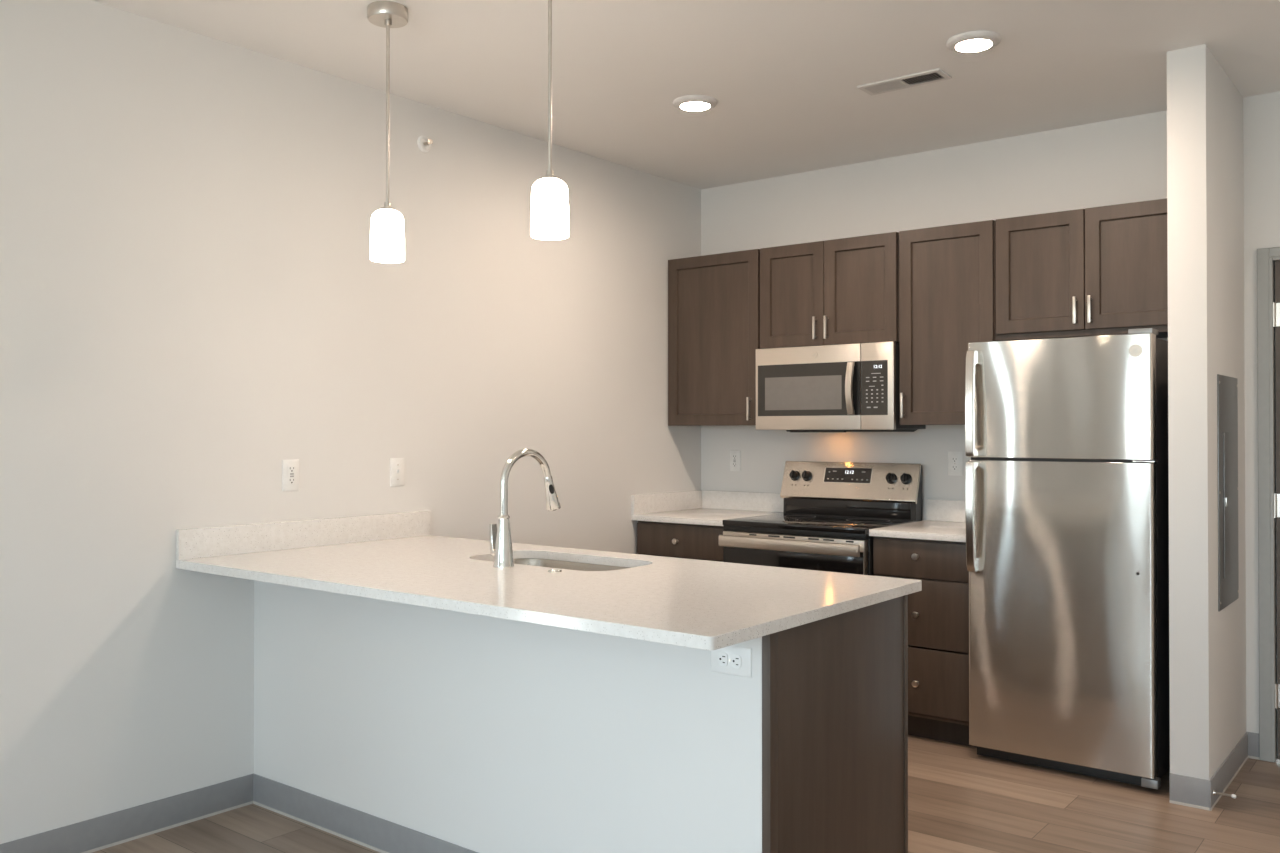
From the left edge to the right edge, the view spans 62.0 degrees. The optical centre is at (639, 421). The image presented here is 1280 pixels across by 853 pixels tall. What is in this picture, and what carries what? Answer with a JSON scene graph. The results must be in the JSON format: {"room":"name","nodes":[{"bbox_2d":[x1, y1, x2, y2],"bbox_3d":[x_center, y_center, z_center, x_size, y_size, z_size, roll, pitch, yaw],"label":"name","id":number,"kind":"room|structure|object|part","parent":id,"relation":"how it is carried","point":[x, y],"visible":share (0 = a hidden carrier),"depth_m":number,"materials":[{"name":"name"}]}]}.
{"room":"kitchen","nodes":[
{"label":"kitchen","id":0,"kind":"room"},
{"bbox_2d":[0,0,700,843],"bbox_3d":[-2.362,0.006,2.814,0.150,2.752,8.900,0,-1,38],"label":"wall","id":1,"kind":"structure","parent":0,"point":[194,303],"depth_m":3.83,"materials":[{"name":"paint"}]},
{"bbox_2d":[0,773,253,852],"bbox_3d":[-2.210,1.330,2.870,0.009,0.106,2.595,0,-1,38],"label":"baseboard","id":2,"kind":"structure","parent":1,"relation":"attached to","point":[112,829],"depth_m":3.56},
{"bbox_2d":[282,459,298,490],"bbox_3d":[-1.315,0.203,4.017,0.010,0.117,0.071,0,-1,38],"label":"outlet","id":3,"kind":"object","parent":1,"relation":"attached to","point":[290,468],"visible":1,"depth_m":4.01,"materials":[{"name":"white plastic"}]},
{"bbox_2d":[288,466,295,483],"bbox_3d":[-1.313,0.203,4.016,0.003,0.067,0.033,0,-1,38],"label":"receptacle","id":4,"kind":"object","parent":3,"relation":"attached to","point":[291,469],"depth_m":4.02,"materials":[{"name":"white plastic"}]},
{"bbox_2d":[176,511,430,559],"bbox_3d":[-1.243,0.429,4.098,0.020,0.102,1.118,0,-1,38],"label":"backsplash","id":5,"kind":"structure","parent":1,"relation":"attached to","point":[262,537],"depth_m":4.02,"materials":[{"name":"white stone"}]},
{"bbox_2d":[390,458,403,486],"bbox_3d":[-1.000,0.211,4.411,0.017,0.117,0.071,0,-1,38],"label":"light switch","id":6,"kind":"object","parent":1,"relation":"attached to","point":[396,464],"visible":1,"depth_m":4.41,"materials":[{"name":"white plastic"}]},
{"bbox_2d":[417,135,432,152],"bbox_3d":[-0.904,-1.181,4.527,0.042,0.072,0.072,0,-1,38],"label":"sprinkler","id":7,"kind":"object","parent":1,"relation":"attached to","point":[424,143],"visible":1,"depth_m":4.52,"materials":[{"name":"white metal"}]},
{"bbox_2d":[631,490,701,514],"bbox_3d":[0.161,0.445,5.885,0.020,0.102,0.646,0,-1,38],"label":"backsplash","id":8,"kind":"structure","parent":1,"relation":"attached to","point":[683,500],"depth_m":5.84,"materials":[{"name":"white stone"}]},
{"bbox_2d":[254,580,761,852],"bbox_3d":[-0.524,0.945,3.272,2.166,0.884,0.115,0,-1,38],"label":"wall","id":9,"kind":"structure","parent":0,"point":[477,733],"depth_m":3.10,"materials":[{"name":"paint"}]},
{"bbox_2d":[253,774,477,852],"bbox_3d":[-0.559,1.333,3.219,2.160,0.106,0.009,0,-1,38],"label":"baseboard","id":10,"kind":"structure","parent":9,"relation":"attached to","point":[378,834],"depth_m":3.55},
{"bbox_2d":[711,645,751,677],"bbox_3d":[0.221,0.585,2.611,0.117,0.071,0.009,0,-1,38],"label":"outlet","id":11,"kind":"object","parent":9,"relation":"attached to","point":[732,660],"visible":0.98,"depth_m":2.60,"materials":[{"name":"white plastic"}]},
{"bbox_2d":[718,652,727,665],"bbox_3d":[0.204,0.586,2.621,0.027,0.033,0.003,0,-1,38],"label":"receptacle","id":12,"kind":"object","parent":11,"relation":"attached to","point":[722,656],"depth_m":2.62,"materials":[{"name":"white plastic"}]},
{"bbox_2d":[731,654,740,667],"bbox_3d":[0.235,0.585,2.597,0.027,0.033,0.003,0,-1,38],"label":"receptacle","id":13,"kind":"object","parent":11,"relation":"attached to","point":[735,658],"depth_m":2.60,"materials":[{"name":"white plastic"}]},
{"bbox_2d":[92,0,1279,189],"bbox_3d":[-0.101,-1.445,1.052,5.900,0.120,8.900,0,-1,38],"label":"ceiling","id":14,"kind":"structure","parent":0,"point":[783,76],"depth_m":4.01,"materials":[{"name":"paint"}]},
{"bbox_2d":[367,1,407,262],"bbox_3d":[-0.832,-0.946,3.516,0.132,0.834,0.132,0,-1,38],"label":"pendant lamp","id":15,"kind":"object","parent":14,"relation":"hanging from","point":[387,236],"visible":1,"depth_m":3.48,"materials":[{"name":"white glass"}]},
{"bbox_3d":[-0.832,-0.612,3.513,0.111,0.166,0.111,0,-1,38],"label":"lamp shade","id":16,"kind":"part","parent":15,"relation":"part of","materials":[{"name":"white glass"}]},
{"bbox_3d":[-0.832,-1.008,3.517,0.011,0.594,0.011,0,-1,4],"label":"stem","id":17,"kind":"part","parent":15,"relation":"part of","materials":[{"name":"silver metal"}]},
{"bbox_2d":[531,0,568,239],"bbox_3d":[-0.261,-0.950,3.087,0.132,0.834,0.132,0,-1,38],"label":"pendant lamp","id":18,"kind":"object","parent":14,"relation":"hanging from","point":[549,194],"visible":1,"depth_m":3.05,"materials":[{"name":"white glass"}]},
{"bbox_3d":[-0.261,-1.012,3.087,0.011,0.594,0.011,0,-1,4],"label":"stem","id":19,"kind":"part","parent":18,"relation":"part of","materials":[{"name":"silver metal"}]},
{"bbox_3d":[-0.261,-0.616,3.083,0.111,0.166,0.111,0,-1,38],"label":"lamp shade","id":20,"kind":"part","parent":18,"relation":"part of","materials":[{"name":"white glass"}]},
{"bbox_2d":[673,95,716,111],"bbox_3d":[0.234,-1.344,4.519,0.188,0.020,0.188,0,-1,38],"label":"recessed light","id":21,"kind":"object","parent":14,"relation":"in","point":[693,103],"visible":1,"depth_m":4.49,"materials":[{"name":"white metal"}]},
{"bbox_2d":[681,102,708,108],"bbox_3d":[0.234,-1.344,4.519,0.123,0.017,0.123,0,-1,38],"label":"diffuser","id":22,"kind":"object","parent":21,"relation":"attached to","point":[684,105],"depth_m":4.51,"materials":[{"name":"white plastic"}]},
{"bbox_2d":[857,68,951,95],"bbox_3d":[1.054,-1.352,4.255,0.348,0.008,0.130,0,-1,38],"label":"ceiling vent","id":23,"kind":"object","parent":14,"relation":"in","point":[935,75],"visible":1,"depth_m":4.25,"materials":[{"name":"white metal"}]},
{"bbox_2d":[946,30,1000,52],"bbox_3d":[1.192,-1.350,3.806,0.188,0.020,0.188,0,-1,38],"label":"recessed light","id":24,"kind":"object","parent":14,"relation":"in","point":[971,41],"visible":1,"depth_m":3.78,"materials":[{"name":"white plastic"}]},
{"bbox_2d":[956,39,991,49],"bbox_3d":[1.192,-1.351,3.806,0.123,0.017,0.123,0,-1,38],"label":"diffuser","id":25,"kind":"object","parent":24,"relation":"attached to","point":[961,44],"depth_m":3.80,"materials":[{"name":"white plastic"}]},
{"bbox_2d":[92,735,1279,852],"bbox_3d":[-0.101,1.416,1.026,5.900,0.100,8.900,0,-1,38],"label":"floor","id":26,"kind":"structure","parent":0,"point":[960,800],"depth_m":3.72,"materials":[{"name":"brown wood"}]},
{"bbox_2d":[637,521,727,561],"bbox_3d":[0.389,0.967,5.694,0.576,0.884,0.656,0,-1,38],"label":"base cabinet","id":27,"kind":"object","parent":26,"relation":"on","point":[676,540],"visible":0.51,"depth_m":5.46,"materials":[{"name":"brown wood"}]},
{"bbox_2d":[631,508,782,525],"bbox_3d":[0.387,0.510,5.707,0.595,0.030,0.646,0,-1,38],"label":"countertop","id":28,"kind":"structure","parent":27,"relation":"on","point":[699,516],"depth_m":5.58,"materials":[{"name":"white stone"}]},
{"bbox_2d":[719,461,921,575],"bbox_3d":[0.894,0.807,5.243,0.766,1.195,0.686,0,-1,38],"label":"range","id":29,"kind":"object","parent":26,"relation":"on","point":[830,509],"visible":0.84,"depth_m":5.24,"materials":[{"name":"grey metal"}]},
{"bbox_3d":[0.816,0.289,5.649,0.056,0.055,0.042,0,-1,38],"label":"burner knob","id":30,"kind":"part","parent":29,"relation":"part of","materials":[{"name":"black plastic"}]},
{"bbox_2d":[719,530,873,575],"bbox_3d":[0.894,0.943,5.242,0.762,0.863,0.686,0,-1,38],"label":"oven","id":31,"kind":"object","parent":29,"relation":"in","point":[840,551],"depth_m":4.95,"materials":[{"name":"silver metal"}]},
{"bbox_3d":[0.874,0.289,5.604,0.056,0.055,0.042,0,-1,38],"label":"burner knob","id":32,"kind":"part","parent":29,"relation":"part of","materials":[{"name":"black plastic"}]},
{"bbox_2d":[723,513,916,533],"bbox_3d":[0.880,0.498,5.228,0.766,0.026,0.562,0,-1,38],"label":"cooktop","id":33,"kind":"object","parent":29,"relation":"in","point":[779,523],"depth_m":5.15,"materials":[{"name":"black glass"}]},
{"bbox_3d":[1.053,0.443,5.448,0.702,0.085,0.002,0,-1,38],"label":"riser panel","id":34,"kind":"part","parent":29,"relation":"part of","materials":[{"name":"black glass"}]},
{"bbox_3d":[1.067,0.310,5.468,0.764,0.196,0.067,0,-1,38],"label":"control panel","id":35,"kind":"part","parent":29,"relation":"part of","materials":[{"name":"metal"}]},
{"bbox_3d":[1.249,0.286,5.310,0.056,0.055,0.042,0,-1,38],"label":"burner knob","id":36,"kind":"part","parent":29,"relation":"part of","materials":[{"name":"black plastic"}]},
{"bbox_3d":[1.310,0.285,5.262,0.056,0.055,0.042,0,-1,38],"label":"burner knob","id":37,"kind":"part","parent":29,"relation":"part of","materials":[{"name":"black plastic"}]},
{"bbox_2d":[762,595,907,852],"bbox_3d":[-0.297,0.947,3.540,2.188,0.884,0.816,0,-1,38],"label":"base cabinet","id":38,"kind":"object","parent":26,"relation":"on","point":[835,688],"visible":0.21,"depth_m":2.82,"materials":[{"name":"brown wood"}]},
{"bbox_2d":[176,535,921,649],"bbox_3d":[-0.378,0.489,3.412,2.226,0.030,1.108,0,-1,38],"label":"countertop","id":39,"kind":"structure","parent":38,"relation":"on","point":[692,603],"depth_m":3.09,"materials":[{"name":"white stone"}]},
{"bbox_2d":[489,448,560,567],"bbox_3d":[-0.381,0.283,3.562,0.090,0.384,0.297,0,-1,38],"label":"faucet","id":40,"kind":"object","parent":39,"relation":"on","point":[500,541],"visible":1,"depth_m":3.46,"materials":[{"name":"silver metal"}]},
{"bbox_3d":[-0.471,0.389,3.487,0.040,0.106,0.025,0,-1,38],"label":"lever","id":41,"kind":"part","parent":40,"relation":"part of","materials":[{"name":"silver metal"}]},
{"bbox_3d":[-0.379,0.200,3.549,0.026,0.219,0.234,0,-1,38],"label":"spout","id":42,"kind":"part","parent":40,"relation":"part of","materials":[{"name":"silver metal"}]},
{"bbox_2d":[547,569,561,571],"bbox_3d":[-0.268,0.470,3.355,0.047,0.006,0.047,0,-1,38],"label":"cover","id":43,"kind":"object","parent":39,"relation":"on","point":[549,570],"visible":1,"depth_m":3.34,"materials":[{"name":"silver metal"}]},
{"bbox_2d":[513,558,628,570],"bbox_3d":[-0.278,0.598,3.658,0.690,0.181,0.380,0,-1,38],"label":"sink","id":44,"kind":"object","parent":39,"relation":"in","point":[559,564],"visible":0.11,"depth_m":3.87,"materials":[{"name":"metal"}]},
{"bbox_2d":[873,536,973,746],"bbox_3d":[1.407,0.960,4.894,0.454,0.884,0.656,0,-1,38],"label":"base cabinet","id":45,"kind":"object","parent":26,"relation":"on","point":[938,614],"visible":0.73,"depth_m":4.62,"materials":[{"name":"brown wood"}]},
{"bbox_3d":[1.205,0.592,4.658,0.031,0.031,0.030,0,-1,38],"label":"knob","id":46,"kind":"part","parent":45,"relation":"part of","materials":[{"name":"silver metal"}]},
{"bbox_3d":[1.205,1.146,4.653,0.031,0.031,0.030,0,-1,38],"label":"knob","id":47,"kind":"part","parent":45,"relation":"part of","materials":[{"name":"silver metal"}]},
{"bbox_3d":[1.205,0.846,4.656,0.031,0.031,0.030,0,-1,38],"label":"knob","id":48,"kind":"part","parent":45,"relation":"part of","materials":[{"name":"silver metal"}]},
{"bbox_2d":[869,520,965,541],"bbox_3d":[1.413,0.502,4.901,0.472,0.030,0.646,0,-1,38],"label":"countertop","id":49,"kind":"structure","parent":45,"relation":"on","point":[926,529],"depth_m":4.74,"materials":[{"name":"white stone"}]},
{"bbox_3d":[1.229,0.606,4.670,0.440,0.158,0.019,0,-1,38],"label":"drawer","id":50,"kind":"part","parent":45,"relation":"part of","materials":[{"name":"brown wood"}]},
{"bbox_3d":[1.229,0.840,4.668,0.440,0.293,0.019,0,-1,38],"label":"drawer","id":51,"kind":"part","parent":45,"relation":"part of","materials":[{"name":"brown wood"}]},
{"bbox_3d":[1.229,1.136,4.665,0.440,0.282,0.019,0,-1,38],"label":"drawer","id":52,"kind":"part","parent":45,"relation":"part of","materials":[{"name":"brown wood"}]},
{"bbox_2d":[965,328,1169,788],"bbox_3d":[1.832,0.525,4.441,0.724,1.745,0.732,0,-1,38],"label":"refrigerator","id":53,"kind":"object","parent":26,"relation":"on","point":[1067,474],"visible":0.98,"depth_m":4.17,"materials":[{"name":"grey metal"}]},
{"bbox_3d":[1.365,-0.073,4.388,0.034,0.436,0.062,0,-1,38],"label":"handle","id":54,"kind":"part","parent":53,"relation":"part of","materials":[{"name":"metal"}]},
{"bbox_3d":[1.365,0.392,4.383,0.034,0.453,0.062,0,-1,38],"label":"handle","id":55,"kind":"part","parent":53,"relation":"part of","materials":[{"name":"metal"}]},
{"bbox_3d":[1.657,-0.090,4.234,0.712,0.476,0.056,0,-1,38],"label":"freezer door","id":56,"kind":"part","parent":53,"relation":"part of","materials":[{"name":"metal"}]},
{"bbox_3d":[1.657,0.750,4.226,0.712,1.180,0.056,0,-1,38],"label":"fresh food door","id":57,"kind":"part","parent":53,"relation":"part of","materials":[{"name":"metal"}]},
{"bbox_2d":[701,91,1279,732],"bbox_3d":[2.660,0.021,4.433,5.750,2.752,0.150,0,-1,38],"label":"wall","id":58,"kind":"structure","parent":0,"point":[1121,160],"depth_m":5.22,"materials":[{"name":"paint"}]},
{"bbox_2d":[668,249,759,425],"bbox_3d":[0.473,-0.433,5.824,0.595,0.917,0.368,0,-1,38],"label":"upper cabinet","id":59,"kind":"object","parent":58,"relation":"attached to","point":[714,299],"visible":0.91,"depth_m":5.71,"materials":[{"name":"brown wood"}]},
{"bbox_3d":[0.566,-0.065,5.535,0.012,0.120,0.034,0,-1,38],"label":"handle","id":60,"kind":"part","parent":59,"relation":"part of","materials":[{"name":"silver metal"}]},
{"bbox_2d":[730,450,740,470],"bbox_3d":[0.535,0.223,5.999,0.071,0.117,0.010,0,-1,38],"label":"outlet","id":61,"kind":"object","parent":58,"relation":"attached to","point":[735,456],"visible":1,"depth_m":6.00,"materials":[{"name":"white plastic"}]},
{"bbox_2d":[732,455,736,466],"bbox_3d":[0.533,0.223,5.997,0.033,0.067,0.003,0,-1,38],"label":"receptacle","id":62,"kind":"object","parent":61,"relation":"attached to","point":[734,457],"depth_m":6.00,"materials":[{"name":"white plastic"}]},
{"bbox_2d":[702,490,783,511],"bbox_3d":[0.589,0.446,5.947,0.575,0.102,0.020,0,-1,38],"label":"backsplash","id":63,"kind":"structure","parent":58,"relation":"attached to","point":[731,500],"depth_m":5.95,"materials":[{"name":"white stone"}]},
{"bbox_2d":[760,232,898,348],"bbox_3d":[1.011,-0.635,5.404,0.767,0.521,0.368,0,-1,38],"label":"upper cabinet","id":64,"kind":"object","parent":58,"relation":"attached to","point":[844,290],"visible":0.95,"depth_m":5.26,"materials":[{"name":"brown wood"}]},
{"bbox_3d":[0.772,-0.636,5.413,0.368,0.519,0.019,0,-1,38],"label":"door","id":65,"kind":"part","parent":64,"relation":"part of","materials":[{"name":"brown wood"}]},
{"bbox_3d":[0.870,-0.464,5.301,0.012,0.113,0.034,0,-1,38],"label":"handle","id":66,"kind":"part","parent":64,"relation":"part of","materials":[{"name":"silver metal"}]},
{"bbox_3d":[0.919,-0.464,5.262,0.012,0.113,0.034,0,-1,38],"label":"handle","id":67,"kind":"part","parent":64,"relation":"part of","materials":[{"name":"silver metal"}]},
{"bbox_2d":[756,342,925,431],"bbox_3d":[0.994,-0.158,5.379,0.762,0.429,0.421,0,-1,38],"label":"microwave","id":68,"kind":"object","parent":64,"relation":"attached to","point":[841,387],"visible":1,"depth_m":5.22,"materials":[{"name":"grey metal"}]},
{"bbox_3d":[0.835,-0.165,5.314,0.591,0.416,0.028,0,-1,38],"label":"door","id":69,"kind":"part","parent":68,"relation":"part of","materials":[{"name":"metal"}]},
{"bbox_3d":[1.011,-0.159,5.127,0.038,0.252,0.046,0,-1,38],"label":"handle","id":70,"kind":"part","parent":68,"relation":"part of","materials":[{"name":"metal"}]},
{"bbox_3d":[1.136,-0.167,5.079,0.168,0.416,0.028,0,-1,38],"label":"keypad panel","id":71,"kind":"part","parent":68,"relation":"part of","materials":[{"name":"metal"}]},
{"bbox_3d":[1.070,-0.638,5.179,0.383,0.519,0.019,0,-1,38],"label":"door","id":72,"kind":"part","parent":64,"relation":"part of","materials":[{"name":"brown wood"}]},
{"bbox_2d":[925,499,964,521],"bbox_3d":[1.606,0.438,5.148,0.472,0.102,0.020,0,-1,38],"label":"backsplash","id":73,"kind":"structure","parent":58,"relation":"attached to","point":[935,510],"depth_m":5.22,"materials":[{"name":"white stone"}]},
{"bbox_2d":[899,220,995,424],"bbox_3d":[1.494,-0.441,5.022,0.458,0.917,0.368,0,-1,38],"label":"upper cabinet","id":74,"kind":"object","parent":58,"relation":"attached to","point":[947,274],"visible":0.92,"depth_m":4.93,"materials":[{"name":"brown wood"}]},
{"bbox_3d":[1.235,-0.075,5.010,0.012,0.118,0.034,0,-1,38],"label":"handle","id":75,"kind":"part","parent":74,"relation":"part of","materials":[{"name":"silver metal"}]},
{"bbox_2d":[948,452,961,475],"bbox_3d":[1.540,0.207,5.210,0.071,0.117,0.009,0,-1,38],"label":"outlet","id":76,"kind":"object","parent":58,"relation":"attached to","point":[954,458],"visible":1,"depth_m":5.21,"materials":[{"name":"white plastic"}]},
{"bbox_2d":[951,465,957,469],"bbox_3d":[1.538,0.227,5.208,0.033,0.027,0.003,0,-1,38],"label":"receptacle","id":77,"kind":"object","parent":76,"relation":"attached to","point":[953,467],"depth_m":5.21,"materials":[{"name":"white plastic"}]},
{"bbox_2d":[951,457,957,461],"bbox_3d":[1.538,0.188,5.208,0.033,0.027,0.003,0,-1,38],"label":"receptacle","id":78,"kind":"object","parent":76,"relation":"attached to","point":[953,459],"depth_m":5.21,"materials":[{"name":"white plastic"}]},
{"bbox_2d":[996,198,1167,340],"bbox_3d":[1.991,-0.633,4.634,0.802,0.540,0.368,0,-1,38],"label":"upper cabinet","id":79,"kind":"object","parent":58,"relation":"attached to","point":[1103,270],"visible":0.84,"depth_m":4.53,"materials":[{"name":"brown wood"}]},
{"bbox_3d":[1.742,-0.646,4.651,0.378,0.514,0.019,0,-1,38],"label":"door","id":80,"kind":"part","parent":79,"relation":"part of","materials":[{"name":"brown wood"}]},
{"bbox_3d":[1.850,-0.471,4.531,0.012,0.115,0.034,0,-1,38],"label":"handle","id":81,"kind":"part","parent":79,"relation":"part of","materials":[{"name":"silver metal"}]},
{"bbox_3d":[1.897,-0.472,4.494,0.012,0.115,0.034,0,-1,38],"label":"handle","id":82,"kind":"part","parent":79,"relation":"part of","materials":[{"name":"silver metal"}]},
{"bbox_3d":[2.044,-0.648,4.414,0.381,0.514,0.019,0,-1,38],"label":"door","id":83,"kind":"part","parent":79,"relation":"part of","materials":[{"name":"brown wood"}]},
{"bbox_2d":[1248,732,1258,759],"bbox_3d":[2.541,1.344,4.415,0.050,0.106,0.009,0,-1,38],"label":"baseboard","id":84,"kind":"structure","parent":58,"relation":"attached to","point":[1253,738],"depth_m":4.41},
{"bbox_2d":[1257,247,1279,762],"bbox_3d":[2.982,0.338,4.142,0.997,2.112,0.205,0,-1,38],"label":"door","id":85,"kind":"structure","parent":58,"relation":"in","point":[1268,259],"depth_m":4.38,"materials":[{"name":"grey wood"}]},
{"bbox_2d":[1167,44,1245,779],"bbox_3d":[2.230,0.019,4.176,0.129,2.752,0.785,0,-1,38],"label":"wall partition","id":86,"kind":"structure","parent":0,"point":[1205,160],"depth_m":3.89,"materials":[{"name":"paint"}]},
{"bbox_2d":[1169,773,1208,809],"bbox_3d":[1.986,1.339,3.853,0.129,0.106,0.009,0,-1,38],"label":"baseboard","id":87,"kind":"structure","parent":86,"relation":"attached to","point":[1184,790],"depth_m":3.85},
{"bbox_2d":[1217,374,1238,611],"bbox_3d":[2.280,0.268,4.122,0.014,0.883,0.405,0,-1,38],"label":"electrical panel","id":88,"kind":"object","parent":86,"relation":"attached to","point":[1227,387],"visible":1,"depth_m":4.09,"materials":[{"name":"grey metal"}]},
{"bbox_3d":[2.286,0.319,4.129,0.003,0.550,0.245,0,-1,38],"label":"panel door","id":89,"kind":"part","parent":88,"relation":"part of","materials":[{"name":"grey metal"}]},
{"bbox_2d":[1209,732,1247,810],"bbox_3d":[2.280,1.341,4.118,0.009,0.106,0.785,0,-1,38],"label":"baseboard","id":90,"kind":"structure","parent":86,"relation":"attached to","point":[1222,778],"depth_m":4.08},
{"bbox_2d":[1213,790,1235,797],"bbox_3d":[2.098,1.340,3.823,0.072,0.018,0.018,0,-1,38],"label":"door stop","id":91,"kind":"object","parent":90,"relation":"attached to","point":[1214,791],"visible":1,"depth_m":3.82,"materials":[{"name":"silver metal"}]}
]}

